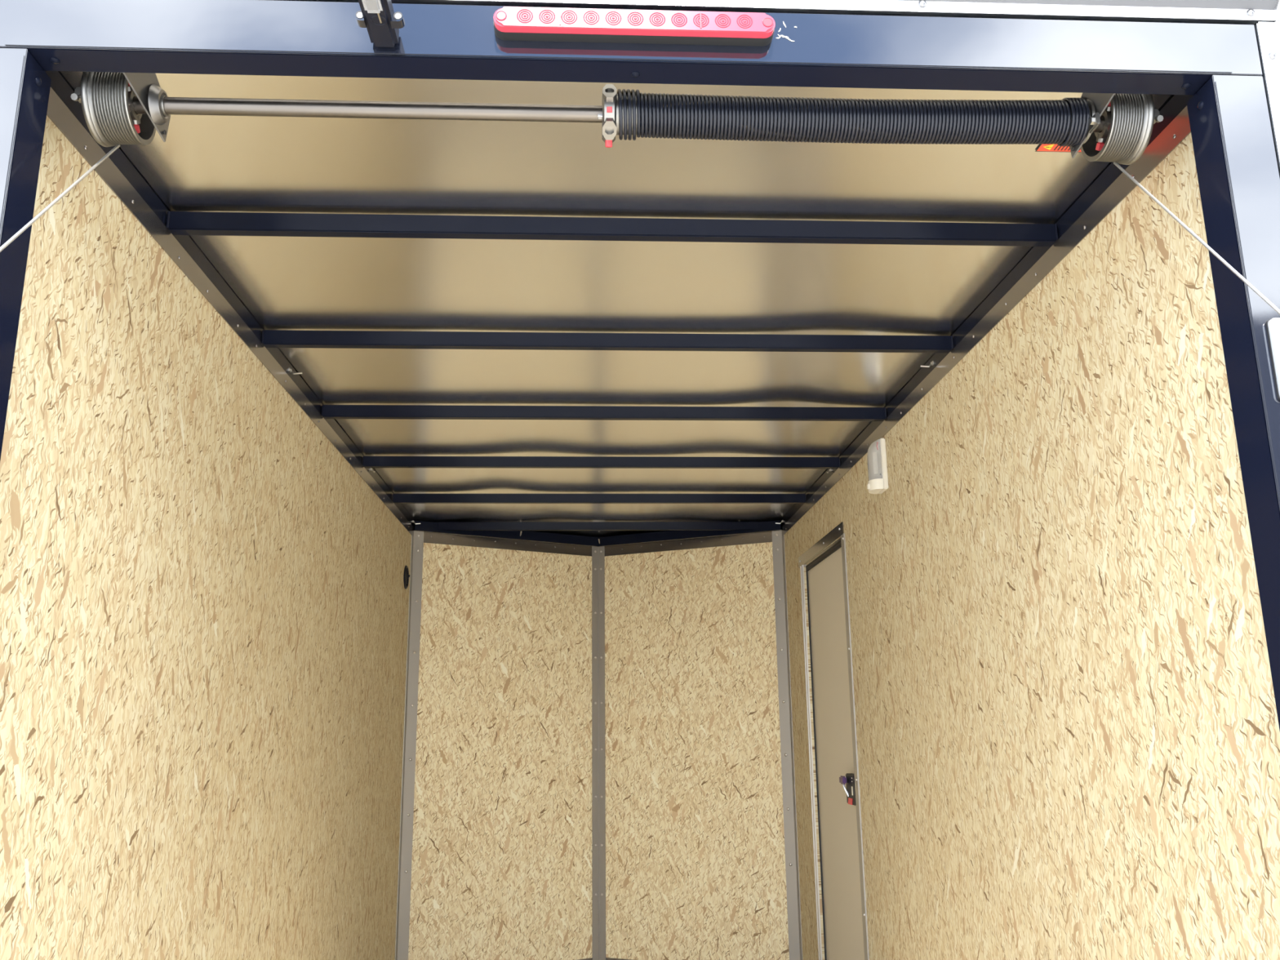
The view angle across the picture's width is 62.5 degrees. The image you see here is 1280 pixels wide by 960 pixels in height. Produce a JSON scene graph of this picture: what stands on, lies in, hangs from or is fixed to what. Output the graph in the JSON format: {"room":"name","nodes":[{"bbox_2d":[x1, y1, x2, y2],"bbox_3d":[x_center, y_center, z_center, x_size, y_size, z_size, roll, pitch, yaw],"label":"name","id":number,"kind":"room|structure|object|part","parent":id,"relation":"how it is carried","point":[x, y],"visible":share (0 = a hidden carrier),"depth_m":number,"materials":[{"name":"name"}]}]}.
{"room":"cargo space","nodes":[
{"label":"cargo space","id":0,"kind":"room"},
{"bbox_2d":[0,115,411,959],"bbox_3d":[-0.957,0.806,2.966,0.010,1.975,3.565,0,-13,-3],"label":"wall","id":1,"kind":"structure","parent":0,"point":[204,603],"depth_m":2.04,"materials":[{"name":"beige wood"}]},
{"bbox_2d":[0,48,51,460],"bbox_3d":[-0.852,0.484,1.203,0.078,2.178,0.071,0,-13,-3],"label":"post","id":2,"kind":"object","parent":1,"relation":"attached to","point":[24,86],"visible":1,"depth_m":1.40,"materials":[{"name":"metal"}]},
{"bbox_2d":[44,71,420,537],"bbox_3d":[-0.974,-0.185,3.211,0.092,0.084,3.570,0,-13,-3],"label":"roof rail","id":3,"kind":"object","parent":1,"relation":"attached to","point":[66,113],"depth_m":2.15,"materials":[{"name":"black metal"}]},
{"bbox_2d":[403,565,409,588],"bbox_3d":[-1.038,0.433,4.704,0.012,0.104,0.104,0,-13,-3],"label":"air vent","id":4,"kind":"object","parent":1,"relation":"in","point":[406,576],"visible":1,"depth_m":4.70,"materials":[{"name":"black plastic"}]},
{"bbox_2d":[408,530,596,959],"bbox_3d":[-0.624,1.256,4.937,0.980,2.010,0.011,7,-16,-29],"label":"wall","id":5,"kind":"structure","parent":0,"point":[501,862],"depth_m":4.92,"materials":[{"name":"beige wood"}]},
{"bbox_2d":[395,530,423,959],"bbox_3d":[-1.032,1.206,4.683,0.029,1.996,0.083,-8,-15,28],"label":"trim","id":6,"kind":"structure","parent":5,"relation":"attached to","point":[403,902],"depth_m":4.69,"materials":[{"name":"silver metal"}]},
{"bbox_2d":[413,520,598,555],"bbox_3d":[-0.631,0.290,5.155,0.974,0.100,0.040,7,-16,-29],"label":"trim","id":7,"kind":"structure","parent":5,"relation":"attached to","point":[431,536],"depth_m":5.16,"materials":[{"name":"black paint"}]},
{"bbox_2d":[577,957,592,959],"bbox_3d":[-0.612,2.207,4.702,0.974,0.050,0.002,7,-16,-29],"label":"trim","id":8,"kind":"structure","parent":5,"relation":"attached to","point":[590,958],"depth_m":4.92,"materials":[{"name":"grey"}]},
{"bbox_2d":[591,546,605,959],"bbox_3d":[-0.202,1.311,5.158,0.064,1.996,0.019,0,-13,-3],"label":"trim","id":9,"kind":"structure","parent":5,"relation":"attached to","point":[598,780],"depth_m":5.14,"materials":[{"name":"silver metal"}]},
{"bbox_2d":[57,71,1174,537],"bbox_3d":[-0.113,-0.172,3.512,1.840,0.008,4.060,0,-13,-3],"label":"ceiling","id":10,"kind":"structure","parent":0,"point":[206,163],"depth_m":2.31,"materials":[{"name":"silver metal"}]},
{"bbox_2d":[392,493,806,503],"bbox_3d":[-0.162,0.078,4.430,1.731,0.038,0.031,0,-13,-3],"label":"bow","id":11,"kind":"object","parent":10,"relation":"attached to","point":[397,498],"visible":1,"depth_m":4.42,"materials":[{"name":"black paint"}]},
{"bbox_2d":[438,521,762,530],"bbox_3d":[-0.194,0.220,5.021,1.731,0.038,0.031,0,-13,-3],"label":"bow","id":12,"kind":"object","parent":10,"relation":"attached to","point":[477,526],"visible":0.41,"depth_m":5.01,"materials":[{"name":"black paint"}]},
{"bbox_2d":[362,456,840,468],"bbox_3d":[-0.130,-0.064,3.838,1.731,0.038,0.031,0,-13,-3],"label":"bow","id":13,"kind":"object","parent":10,"relation":"attached to","point":[543,462],"visible":1,"depth_m":3.83,"materials":[{"name":"black paint"}]},
{"bbox_2d":[321,404,887,421],"bbox_3d":[-0.099,-0.206,3.246,1.731,0.038,0.031,0,-13,-3],"label":"bow","id":14,"kind":"object","parent":10,"relation":"attached to","point":[328,411],"visible":1,"depth_m":3.23,"materials":[{"name":"black paint"}]},
{"bbox_2d":[261,329,954,352],"bbox_3d":[-0.067,-0.348,2.654,1.731,0.038,0.031,0,-13,-3],"label":"bow","id":15,"kind":"object","parent":10,"relation":"attached to","point":[270,338],"visible":1,"depth_m":2.64,"materials":[{"name":"black paint"}]},
{"bbox_2d":[165,210,1058,246],"bbox_3d":[-0.035,-0.490,2.062,1.731,0.038,0.031,0,-13,-3],"label":"bow","id":16,"kind":"object","parent":10,"relation":"attached to","point":[179,223],"visible":1,"depth_m":2.05,"materials":[{"name":"black paint"}]},
{"bbox_2d":[1035,143,1081,152],"bbox_3d":[0.768,-0.589,1.788,0.148,0.001,0.129,0,-13,-3],"label":"warning sticker","id":17,"kind":"object","parent":10,"relation":"attached to","point":[1042,148],"visible":0.02,"depth_m":1.84,"materials":[{"name":"orange paper"}]},
{"bbox_2d":[599,529,789,959],"bbox_3d":[0.241,1.256,4.983,0.980,2.010,0.011,-7,-15,23],"label":"wall","id":18,"kind":"structure","parent":0,"point":[695,851],"depth_m":4.96,"materials":[{"name":"beige wood"}]},
{"bbox_2d":[605,957,631,959],"bbox_3d":[0.252,2.208,4.748,0.974,0.050,0.002,-7,-15,23],"label":"trim","id":19,"kind":"structure","parent":18,"relation":"attached to","point":[606,958],"depth_m":4.91,"materials":[{"name":"grey metal"}]},
{"bbox_2d":[598,520,782,555],"bbox_3d":[0.227,0.291,5.201,0.974,0.100,0.040,-7,-15,23],"label":"trim","id":20,"kind":"structure","parent":18,"relation":"attached to","point":[740,538],"depth_m":5.21,"materials":[{"name":"black paint"}]},
{"bbox_2d":[772,530,802,959],"bbox_3d":[0.674,1.208,4.774,0.029,1.996,0.083,9,-16,-34],"label":"trim","id":21,"kind":"structure","parent":18,"relation":"attached to","point":[793,907],"depth_m":4.78,"materials":[{"name":"silver metal"}]},
{"bbox_2d":[784,133,1279,959],"bbox_3d":[0.783,0.808,3.059,0.010,1.975,3.565,0,-13,-3],"label":"wall","id":22,"kind":"structure","parent":0,"point":[1068,732],"depth_m":2.04,"materials":[{"name":"beige wood"}]},
{"bbox_2d":[0,0,1262,95],"bbox_3d":[-0.005,-0.616,1.504,1.799,0.087,0.056,0,-13,-3],"label":"header","id":23,"kind":"object","parent":22,"relation":"attached to","point":[269,37],"visible":0.94,"depth_m":1.48,"materials":[{"name":"black paint"}]},
{"bbox_2d":[122,72,170,142],"bbox_3d":[-0.718,-0.568,1.541,0.025,0.102,0.119,-3,-14,10],"label":"bracket","id":24,"kind":"object","parent":23,"relation":"attached to","point":[146,86],"visible":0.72,"depth_m":1.55,"materials":[{"name":"grey metal"}]},
{"bbox_2d":[80,96,1105,132],"bbox_3d":[-0.016,-0.555,1.605,1.614,0.025,0.025,0,-13,-3],"label":"shaft","id":25,"kind":"object","parent":24,"relation":"attached to","point":[172,105],"visible":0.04,"depth_m":1.58,"materials":[{"name":"grey metal"}]},
{"bbox_2d":[70,71,155,146],"bbox_3d":[-0.777,-0.556,1.565,0.075,0.121,0.121,0,-13,-3],"label":"drum","id":26,"kind":"object","parent":25,"relation":"attached to","point":[106,98],"visible":0.7,"depth_m":1.52,"materials":[{"name":"silver metal"}]},
{"bbox_2d":[0,143,119,252],"bbox_3d":[-0.814,0.378,0.450,0.004,2.235,1.789,-1,-13,3],"label":"cable","id":27,"kind":"object","parent":26,"relation":"hanging from","point":[32,221],"visible":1,"depth_m":1.42,"materials":[{"name":"silver metal"}]},
{"bbox_2d":[1080,93,1163,164],"bbox_3d":[0.747,-0.555,1.646,0.075,0.121,0.121,0,-13,-3],"label":"drum","id":28,"kind":"object","parent":25,"relation":"attached to","point":[1130,119],"visible":0.7,"depth_m":1.60,"materials":[{"name":"silver metal"}]},
{"bbox_2d":[1113,161,1279,314],"bbox_3d":[0.926,0.399,0.620,0.004,2.234,1.639,2,-14,-12],"label":"cable","id":29,"kind":"object","parent":28,"relation":"hanging from","point":[1260,295],"visible":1,"depth_m":1.46,"materials":[{"name":"silver metal"}]},
{"bbox_2d":[355,0,404,47],"bbox_3d":[-0.344,-0.620,1.382,0.064,0.040,0.150,0,-13,-3],"label":"bracket","id":30,"kind":"object","parent":23,"relation":"attached to","point":[382,23],"visible":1,"depth_m":1.40,"materials":[{"name":"black metal"}]},
{"bbox_2d":[393,11,402,19],"bbox_3d":[-0.320,-0.614,1.396,0.011,0.011,0.001,0,-13,-3],"label":"bolt","id":31,"kind":"object","parent":30,"relation":"attached to","point":[397,15],"depth_m":1.40,"materials":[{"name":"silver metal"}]},
{"bbox_2d":[493,6,775,46],"bbox_3d":[-0.007,-0.629,1.463,0.390,0.031,0.032,0,-13,-3],"label":"marker lamp","id":32,"kind":"object","parent":23,"relation":"attached to","point":[510,23],"visible":1,"depth_m":1.45,"materials":[{"name":"red translucent plastic"},{"name":"black plastic"}]},
{"bbox_2d":[776,21,796,41],"bbox_3d":[0.207,-0.634,1.492,0.031,0.032,0.002,0,-13,-3],"label":"scratch","id":33,"kind":"object","parent":23,"relation":"attached to","point":[780,36],"visible":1,"depth_m":1.49,"materials":[{"name":"white paint"}]},
{"bbox_2d":[275,0,1279,26],"bbox_3d":[-0.004,-0.696,1.493,1.876,0.060,0.066,0,-13,-3],"label":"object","id":34,"kind":"object","parent":22,"relation":"attached to","point":[1197,11],"visible":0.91,"depth_m":1.51,"materials":[{"name":"black gloss paint"},{"name":"steel"}]},
{"bbox_2d":[895,0,1277,9],"bbox_3d":[-0.004,-0.705,1.491,1.876,0.038,0.054,0,-13,-3],"label":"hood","id":35,"kind":"object","parent":34,"relation":"attached to","point":[920,4],"depth_m":1.52,"materials":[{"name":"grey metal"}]},
{"bbox_2d":[798,521,869,959],"bbox_3d":[0.737,1.122,4.009,0.069,1.806,0.828,0,-13,-3],"label":"door","id":36,"kind":"structure","parent":22,"relation":"in","point":[845,926],"depth_m":4.03,"materials":[{"name":"grey metal"}]},
{"bbox_3d":[0.715,0.268,4.221,0.003,0.046,0.813,0,-13,-3],"label":"head plate","id":37,"kind":"part","parent":36,"relation":"part of","materials":[{"name":"grey metal"}]},
{"bbox_3d":[0.723,1.069,3.763,0.014,0.029,0.060,0,-13,-3],"label":"lever knob","id":38,"kind":"part","parent":36,"relation":"part of","materials":[{"name":"purple"}]},
{"bbox_3d":[0.731,1.098,3.751,0.011,0.053,0.033,9,-16,-34],"label":"lever","id":39,"kind":"part","parent":36,"relation":"part of","materials":[{"name":"white metal"}]},
{"bbox_2d":[866,438,888,493],"bbox_3d":[0.737,-0.043,3.312,0.056,0.162,0.075,0,-13,-3],"label":"dome light","id":40,"kind":"object","parent":22,"relation":"attached to","point":[877,482],"visible":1,"depth_m":3.28,"materials":[{"name":"beige plastic"}]},
{"bbox_2d":[775,94,1193,536],"bbox_3d":[0.776,-0.183,3.304,0.092,0.084,3.570,0,-13,-3],"label":"roof rail","id":41,"kind":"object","parent":22,"relation":"attached to","point":[1113,185],"depth_m":2.25,"materials":[{"name":"black metal"}]},
{"bbox_2d":[1069,93,1115,158],"bbox_3d":[0.692,-0.566,1.617,0.013,0.102,0.120,4,-14,-19],"label":"bracket","id":42,"kind":"object","parent":22,"relation":"attached to","point":[1100,100],"visible":0.34,"depth_m":1.61,"materials":[{"name":"grey metal"}]},
{"bbox_2d":[597,84,1100,147],"bbox_3d":[0.315,-0.554,1.622,0.760,0.090,0.089,0,-13,-3],"label":"spring","id":43,"kind":"object","parent":42,"relation":"attached to","point":[1066,122],"visible":0.99,"depth_m":1.60,"materials":[{"name":"black metal"}]},
{"bbox_2d":[601,123,615,142],"bbox_3d":[-0.048,-0.538,1.628,0.021,0.038,0.032,0,-13,-3],"label":"socket","id":44,"kind":"object","parent":43,"relation":"attached to","point":[606,140],"depth_m":1.61,"materials":[{"name":"silver metal"}]},
{"bbox_2d":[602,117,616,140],"bbox_3d":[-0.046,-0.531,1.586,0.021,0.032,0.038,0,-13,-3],"label":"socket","id":45,"kind":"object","parent":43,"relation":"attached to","point":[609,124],"depth_m":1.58,"materials":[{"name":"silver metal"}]},
{"bbox_2d":[602,84,617,102],"bbox_3d":[-0.046,-0.573,1.579,0.021,0.038,0.032,0,-13,-3],"label":"socket","id":46,"kind":"object","parent":43,"relation":"attached to","point":[609,91],"depth_m":1.57,"materials":[{"name":"silver metal"}]},
{"bbox_3d":[-0.087,1.833,2.995,1.860,0.030,4.100,0,-13,-3],"label":"floor","id":47,"kind":"structure","parent":0,"visible":0},
{"bbox_2d":[1186,75,1279,730],"bbox_3d":[0.866,0.486,1.294,0.078,2.178,0.071,0,-13,-3],"label":"post","id":48,"kind":"object","parent":47,"relation":"on","point":[1238,178],"visible":1,"depth_m":1.46,"materials":[{"name":"metal"}]},
{"bbox_2d":[1265,317,1279,400],"bbox_3d":[0.872,-0.161,1.408,0.054,0.118,0.013,0,-13,-3],"label":"plate","id":49,"kind":"object","parent":48,"relation":"attached to","point":[1273,325],"visible":1,"depth_m":1.41,"materials":[{"name":"white metal"}]},
{"bbox_3d":[0.828,0.932,3.312,0.010,2.350,4.200,0,-13,-3],"label":"wall","id":50,"kind":"structure","parent":0,"visible":0},
{"bbox_2d":[1254,20,1279,177],"bbox_3d":[0.930,0.465,1.288,0.046,2.314,0.060,0,-13,-3],"label":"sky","id":51,"kind":"structure","parent":50,"relation":"attached to","point":[1267,33],"depth_m":1.51,"materials":[{"name":"silver metal"}]}
]}

